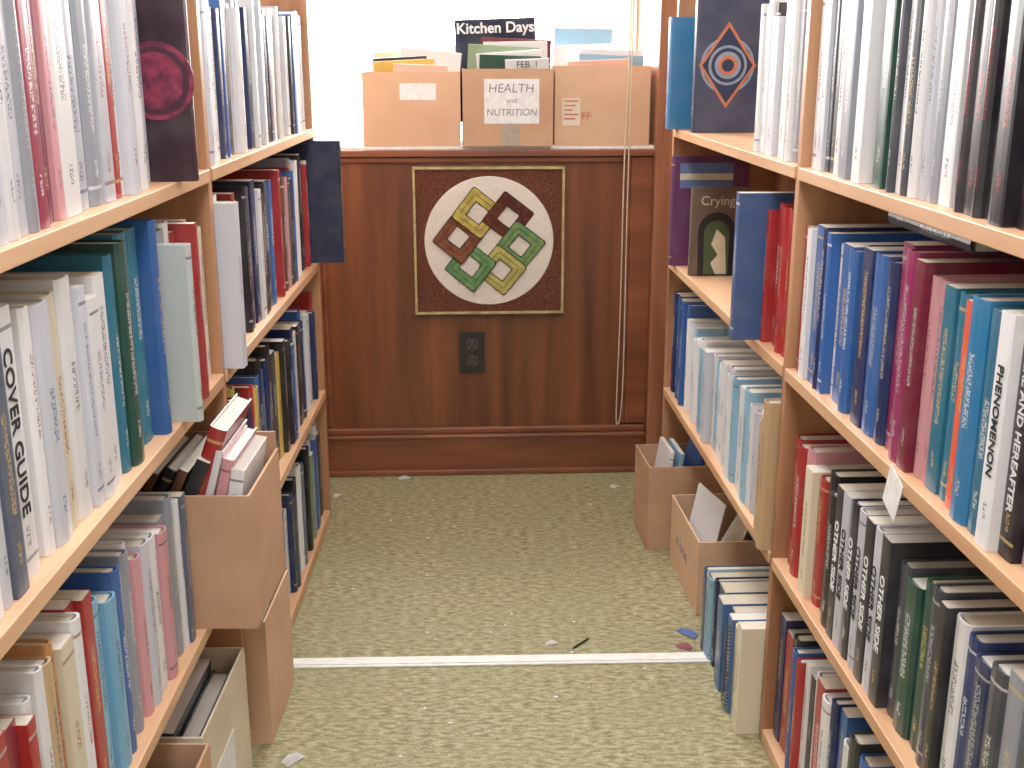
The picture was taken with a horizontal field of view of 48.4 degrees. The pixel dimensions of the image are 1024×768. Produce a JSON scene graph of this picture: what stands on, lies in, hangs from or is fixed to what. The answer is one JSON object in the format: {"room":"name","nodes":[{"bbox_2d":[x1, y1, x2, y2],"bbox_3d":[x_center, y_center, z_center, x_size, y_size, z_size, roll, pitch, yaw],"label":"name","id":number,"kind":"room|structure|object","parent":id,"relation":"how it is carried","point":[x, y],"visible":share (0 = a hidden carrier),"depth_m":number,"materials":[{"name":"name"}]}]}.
{"room":"library aisle","nodes":[
{"label":"library aisle","id":0,"kind":"room"},
{"bbox_2d":[326,156,643,428],"bbox_3d":[0.015,-0.994,3.313,1.850,2.500,0.400,-1,16,-3],"label":"wall","id":1,"kind":"structure","parent":0,"point":[392,366],"depth_m":3.34,"materials":[{"name":"brown wood"}]},
{"bbox_2d":[459,332,484,371],"bbox_3d":[-0.117,-0.093,3.349,0.074,0.120,0.010,-1,16,-3],"label":"wall outlet","id":2,"kind":"object","parent":1,"relation":"attached to","point":[471,344],"visible":1,"depth_m":3.35,"materials":[{"name":"black plastic"}]},
{"bbox_2d":[314,0,637,137],"bbox_3d":[-0.259,-1.385,3.377,1.280,1.282,0.038,-1,16,-3],"label":"window","id":3,"kind":"structure","parent":1,"relation":"in","point":[625,5],"depth_m":3.48,"materials":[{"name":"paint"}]},
{"bbox_2d":[314,138,654,156],"bbox_3d":[-0.247,-0.698,3.353,1.282,0.028,0.380,-1,16,-3],"label":"window sill","id":4,"kind":"structure","parent":1,"relation":"attached to","point":[350,147],"depth_m":3.19,"materials":[{"name":"brown wood"}]},
{"bbox_2d":[361,40,461,145],"bbox_3d":[-0.283,-0.835,3.258,0.284,0.287,0.257,0,16,0],"label":"cardboard box","id":5,"kind":"object","parent":4,"relation":"on","point":[411,94],"visible":1,"depth_m":3.15,"materials":[{"name":"cardboard"}]},
{"bbox_2d":[454,17,553,145],"bbox_3d":[-0.025,-0.863,3.244,0.278,0.349,0.254,0,16,0],"label":"cardboard box","id":6,"kind":"object","parent":4,"relation":"on","point":[506,75],"visible":0.99,"depth_m":3.15,"materials":[{"name":"cardboard"}]},
{"bbox_2d":[550,27,650,145],"bbox_3d":[0.246,-0.858,3.278,0.266,0.321,0.246,-1,16,-3],"label":"cardboard box","id":7,"kind":"object","parent":4,"relation":"on","point":[590,79],"visible":0.93,"depth_m":3.18,"materials":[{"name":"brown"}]},
{"bbox_2d":[327,424,644,476],"bbox_3d":[-0.249,0.202,3.413,1.299,0.145,0.034,-1,16,-3],"label":"baseboard","id":8,"kind":"structure","parent":1,"relation":"attached to","point":[593,448],"depth_m":3.42,"materials":[{"name":"brown wood"}]},
{"bbox_2d":[320,156,653,426],"bbox_3d":[-0.249,-0.255,3.296,1.300,0.788,0.010,-1,16,-3],"label":"trim","id":9,"kind":"structure","parent":1,"relation":"attached to","point":[640,186],"depth_m":3.30,"materials":[{"name":"brown wood"}]},
{"bbox_2d":[412,166,564,314],"bbox_3d":[-0.065,-0.407,3.253,0.428,0.420,0.028,-1,16,-3],"label":"picture","id":10,"kind":"object","parent":1,"relation":"attached to","point":[488,239],"visible":1,"depth_m":3.25,"materials":[{"name":"brown fabric"}]},
{"bbox_2d":[616,0,634,424],"bbox_3d":[0.318,-0.862,3.114,0.023,2.045,0.010,0,16,0],"label":"blind cord","id":11,"kind":"object","parent":1,"relation":"attached to","point":[631,0],"visible":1,"depth_m":3.21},
{"bbox_2d":[636,0,677,443],"bbox_3d":[0.417,-0.969,3.318,0.052,2.450,0.445,-1,16,-3],"label":"trim","id":12,"kind":"structure","parent":1,"relation":"attached to","point":[653,16],"depth_m":3.25,"materials":[{"name":"brown wood"}]},
{"bbox_2d":[251,472,771,767],"bbox_3d":[0.025,0.864,1.441,2.650,0.050,5.500,0,16,0],"label":"floor","id":13,"kind":"structure","parent":0,"point":[516,554],"depth_m":2.48,"materials":[{"name":"carpet"}]},
{"bbox_2d":[0,0,330,767],"bbox_3d":[-0.603,0.002,1.848,0.270,1.385,2.220,0,16,-1],"label":"bookshelf","id":14,"kind":"object","parent":13,"relation":"on","point":[192,201],"visible":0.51,"depth_m":1.73,"materials":[{"name":"brown wood"}]},
{"bbox_2d":[0,491,195,767],"bbox_3d":[-0.557,0.367,1.269,0.200,0.263,0.848,0,16,0],"label":"books","id":15,"kind":"object","parent":14,"relation":"in","point":[78,686],"visible":0.88,"depth_m":1.35,"materials":[{"name":"paper"}]},
{"bbox_2d":[0,0,198,245],"bbox_3d":[-0.550,-0.301,1.121,0.238,0.292,0.929,0,16,0],"label":"books","id":16,"kind":"object","parent":14,"relation":"in","point":[97,104],"visible":1,"depth_m":1.29,"materials":[{"name":"paper"}]},
{"bbox_2d":[0,219,211,620],"bbox_3d":[-0.555,-0.005,1.282,0.237,0.290,1.078,0,16,0],"label":"books","id":17,"kind":"object","parent":14,"relation":"in","point":[104,337],"visible":0.97,"depth_m":1.28,"materials":[{"name":"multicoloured paper"}]},
{"bbox_2d":[138,393,284,628],"bbox_3d":[-0.523,0.190,1.794,0.274,0.317,0.218,0,16,0],"label":"cardboard box","id":18,"kind":"object","parent":14,"relation":"on","point":[228,473],"visible":0.61,"depth_m":1.71,"materials":[{"name":"brown cardboard"}]},
{"bbox_2d":[199,0,304,164],"bbox_3d":[-0.587,-0.616,2.255,0.212,0.277,1.052,0,16,0],"label":"books","id":19,"kind":"object","parent":14,"relation":"in","point":[252,52],"visible":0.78,"depth_m":2.14,"materials":[{"name":"white paper"}]},
{"bbox_2d":[212,154,310,368],"bbox_3d":[-0.585,-0.297,2.326,0.230,0.280,1.021,-1,16,-3],"label":"books","id":20,"kind":"object","parent":14,"relation":"in","point":[262,233],"visible":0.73,"depth_m":2.21,"materials":[{"name":"paper"}]},
{"bbox_2d":[226,292,318,460],"bbox_3d":[-0.587,0.030,2.439,0.213,0.271,1.053,0,16,0],"label":"books","id":21,"kind":"object","parent":14,"relation":"in","point":[280,376],"visible":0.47,"depth_m":2.50,"materials":[{"name":"paper"}]},
{"bbox_2d":[281,422,323,597],"bbox_3d":[-0.589,0.325,2.650,0.203,0.265,0.807,0,16,0],"label":"books","id":22,"kind":"object","parent":14,"relation":"in","point":[301,491],"visible":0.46,"depth_m":2.70,"materials":[{"name":"paper"}]},
{"bbox_2d":[276,140,344,262],"bbox_3d":[-0.521,-0.452,2.833,0.200,0.300,0.030,0,16,-1],"label":"book","id":23,"kind":"object","parent":14,"relation":"in","point":[322,157],"visible":0.6,"depth_m":2.82,"materials":[{"name":"paper"}]},
{"bbox_2d":[146,743,211,767],"bbox_3d":[-0.555,0.674,1.533,0.250,0.265,0.260,0,16,0],"label":"cardboard box","id":24,"kind":"object","parent":13,"relation":"on","point":[164,755],"visible":0.44,"depth_m":1.62,"materials":[{"name":"brown cardboard"}]},
{"bbox_2d":[158,647,252,767],"bbox_3d":[-0.572,0.583,1.834,0.236,0.275,0.270,0,16,0],"label":"cardboard box","id":25,"kind":"object","parent":13,"relation":"on","point":[212,706],"visible":0.33,"depth_m":1.84,"materials":[{"name":"cardboard"}]},
{"bbox_2d":[243,550,293,743],"bbox_3d":[-0.572,0.490,2.123,0.271,0.295,0.253,0,16,0],"label":"cardboard box","id":26,"kind":"object","parent":13,"relation":"on","point":[268,648],"visible":0.2,"depth_m":2.07,"materials":[{"name":"brown cardboard"}]},
{"bbox_2d":[281,753,304,766],"bbox_3d":[-0.392,0.666,2.030,0.025,0.005,0.040,13,21,39],"label":"paper scrap","id":27,"kind":"object","parent":13,"relation":"on","point":[292,758],"visible":1,"depth_m":2.03,"materials":[{"name":"white paper"}]},
{"bbox_2d":[398,475,410,479],"bbox_3d":[-0.321,0.278,3.397,0.036,0.005,0.025,-6,17,-20],"label":"paper scrap","id":28,"kind":"object","parent":13,"relation":"on","point":[403,476],"visible":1,"depth_m":3.39,"materials":[{"name":"white paper"}]},
{"bbox_2d":[336,503,645,755],"bbox_3d":[-0.072,0.497,2.635,0.695,0.003,1.238,0,16,0],"label":"debris","id":29,"kind":"object","parent":13,"relation":"on","point":[491,503],"visible":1,"depth_m":2.48,"materials":[{"name":"paper"}]},
{"bbox_2d":[293,652,710,668],"bbox_3d":[-0.030,0.572,2.364,0.890,0.006,0.038,0,16,-2],"label":"transition strip","id":30,"kind":"object","parent":13,"relation":"on","point":[675,657],"visible":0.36,"depth_m":2.36,"materials":[{"name":"white paint"},{"name":"wood"}]},
{"bbox_2d":[546,640,557,644],"bbox_3d":[0.084,0.551,2.434,0.026,0.005,0.015,-4,16,-14],"label":"paper scrap","id":31,"kind":"object","parent":13,"relation":"on","point":[550,642],"visible":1,"depth_m":2.43,"materials":[{"name":"white paper"}]},
{"bbox_2d":[572,638,588,648],"bbox_3d":[0.145,0.553,2.431,0.004,0.004,0.058,13,20,38],"label":"pen","id":32,"kind":"object","parent":13,"relation":"on","point":[586,639],"visible":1,"depth_m":2.43,"materials":[{"name":"black plastic"}]},
{"bbox_2d":[633,436,723,549],"bbox_3d":[0.467,0.269,2.961,0.266,0.262,0.180,-1,16,-5],"label":"cardboard box","id":33,"kind":"object","parent":13,"relation":"on","point":[663,470],"visible":0.44,"depth_m":2.88,"materials":[{"name":"brown cardboard"}]},
{"bbox_2d":[675,643,692,649],"bbox_3d":[0.366,0.555,2.421,0.036,0.005,0.021,9,18,30],"label":"paper scrap","id":34,"kind":"object","parent":13,"relation":"on","point":[680,645],"visible":1,"depth_m":2.42,"materials":[{"name":"pink paper"}]},
{"bbox_2d":[675,628,697,637],"bbox_3d":[0.383,0.539,2.478,0.025,0.005,0.052,-13,21,-39],"label":"paper scrap","id":35,"kind":"object","parent":13,"relation":"on","point":[689,632],"visible":1,"depth_m":2.48,"materials":[{"name":"blue paper"}]},
{"bbox_2d":[669,483,769,614],"bbox_3d":[0.520,0.364,2.676,0.240,0.236,0.290,-1,16,-4],"label":"cardboard box","id":36,"kind":"object","parent":13,"relation":"on","point":[706,529],"visible":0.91,"depth_m":2.63,"materials":[{"name":"brown cardboard"}]},
{"bbox_2d":[700,564,769,733],"bbox_3d":[0.499,0.497,2.243,0.201,0.215,0.343,0,16,0],"label":"books","id":37,"kind":"object","parent":13,"relation":"on","point":[735,597],"visible":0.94,"depth_m":2.18,"materials":[{"name":"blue paper"}]},
{"bbox_2d":[773,612,895,767],"bbox_3d":[0.588,0.659,1.498,0.203,0.253,1.114,-1,16,-3],"label":"books","id":38,"kind":"object","parent":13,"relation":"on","point":[817,723],"visible":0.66,"depth_m":1.84,"materials":[{"name":"paper"}]},
{"bbox_2d":[661,0,1023,767],"bbox_3d":[0.587,-0.004,1.869,0.272,1.385,2.250,-1,16,-3],"label":"bookshelf","id":39,"kind":"object","parent":13,"relation":"on","point":[821,197],"visible":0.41,"depth_m":1.82,"materials":[{"name":"brown wood"}]},
{"bbox_2d":[665,17,694,128],"bbox_3d":[0.475,-0.751,2.757,0.200,0.260,0.035,-1,16,-3],"label":"hardcover book","id":40,"kind":"object","parent":39,"relation":"in","point":[681,35],"visible":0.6,"depth_m":2.74,"materials":[{"name":"blue paper"}]},
{"bbox_2d":[667,156,749,265],"bbox_3d":[0.482,-0.426,2.805,0.190,0.265,0.031,-1,16,-3],"label":"hardcover book","id":41,"kind":"object","parent":39,"relation":"in","point":[687,172],"visible":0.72,"depth_m":2.77,"materials":[{"name":"paper"}]},
{"bbox_2d":[687,187,751,275],"bbox_3d":[0.486,-0.358,2.676,0.140,0.205,0.027,-1,16,-3],"label":"paperback book","id":42,"kind":"object","parent":39,"relation":"on","point":[712,209],"visible":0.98,"depth_m":2.66,"materials":[{"name":"black paper"}]},
{"bbox_2d":[670,291,782,549],"bbox_3d":[0.531,0.022,2.471,0.233,0.270,1.037,0,16,0],"label":"books","id":43,"kind":"object","parent":39,"relation":"in","point":[731,394],"visible":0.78,"depth_m":2.36,"materials":[{"name":"white paper"}]},
{"bbox_2d":[691,0,769,132],"bbox_3d":[0.511,-0.728,2.614,0.190,0.295,0.036,-1,16,-3],"label":"hardcover book","id":44,"kind":"object","parent":39,"relation":"in","point":[727,32],"visible":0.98,"depth_m":2.60,"materials":[{"name":"blue paper"}]},
{"bbox_2d":[729,191,794,356],"bbox_3d":[0.527,-0.190,1.977,0.255,0.265,0.202,0,16,0],"label":"books","id":45,"kind":"object","parent":39,"relation":"in","point":[763,219],"visible":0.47,"depth_m":2.02,"materials":[{"name":"blue paper"}]},
{"bbox_2d":[753,0,807,162],"bbox_3d":[0.549,-0.522,1.945,0.200,0.266,0.321,0,16,0],"label":"books","id":46,"kind":"object","parent":39,"relation":"in","point":[783,22],"visible":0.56,"depth_m":1.96,"materials":[{"name":"white paper"}]},
{"bbox_2d":[787,433,1023,767],"bbox_3d":[0.588,0.341,1.407,0.203,0.238,1.114,-1,16,-3],"label":"books","id":47,"kind":"object","parent":39,"relation":"in","point":[931,641],"visible":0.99,"depth_m":1.46,"materials":[{"name":"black paper"}]},
{"bbox_2d":[796,223,1023,568],"bbox_3d":[0.584,-0.004,1.309,0.204,0.272,1.115,-1,16,-3],"label":"books","id":48,"kind":"object","parent":39,"relation":"in","point":[917,338],"visible":1,"depth_m":1.36,"materials":[{"name":"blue paper"}]},
{"bbox_2d":[888,212,1007,253],"bbox_3d":[0.608,-0.197,1.446,0.170,0.022,0.260,-1,16,-3],"label":"book","id":49,"kind":"object","parent":48,"relation":"on","point":[964,244],"visible":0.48,"depth_m":1.40,"materials":[{"name":"black paper"}]},
{"bbox_2d":[811,0,1023,229],"bbox_3d":[0.587,-0.322,1.219,0.200,0.278,1.115,-1,16,-3],"label":"books","id":50,"kind":"object","parent":39,"relation":"in","point":[920,99],"visible":1,"depth_m":1.34,"materials":[{"name":"white paper"}]}
]}

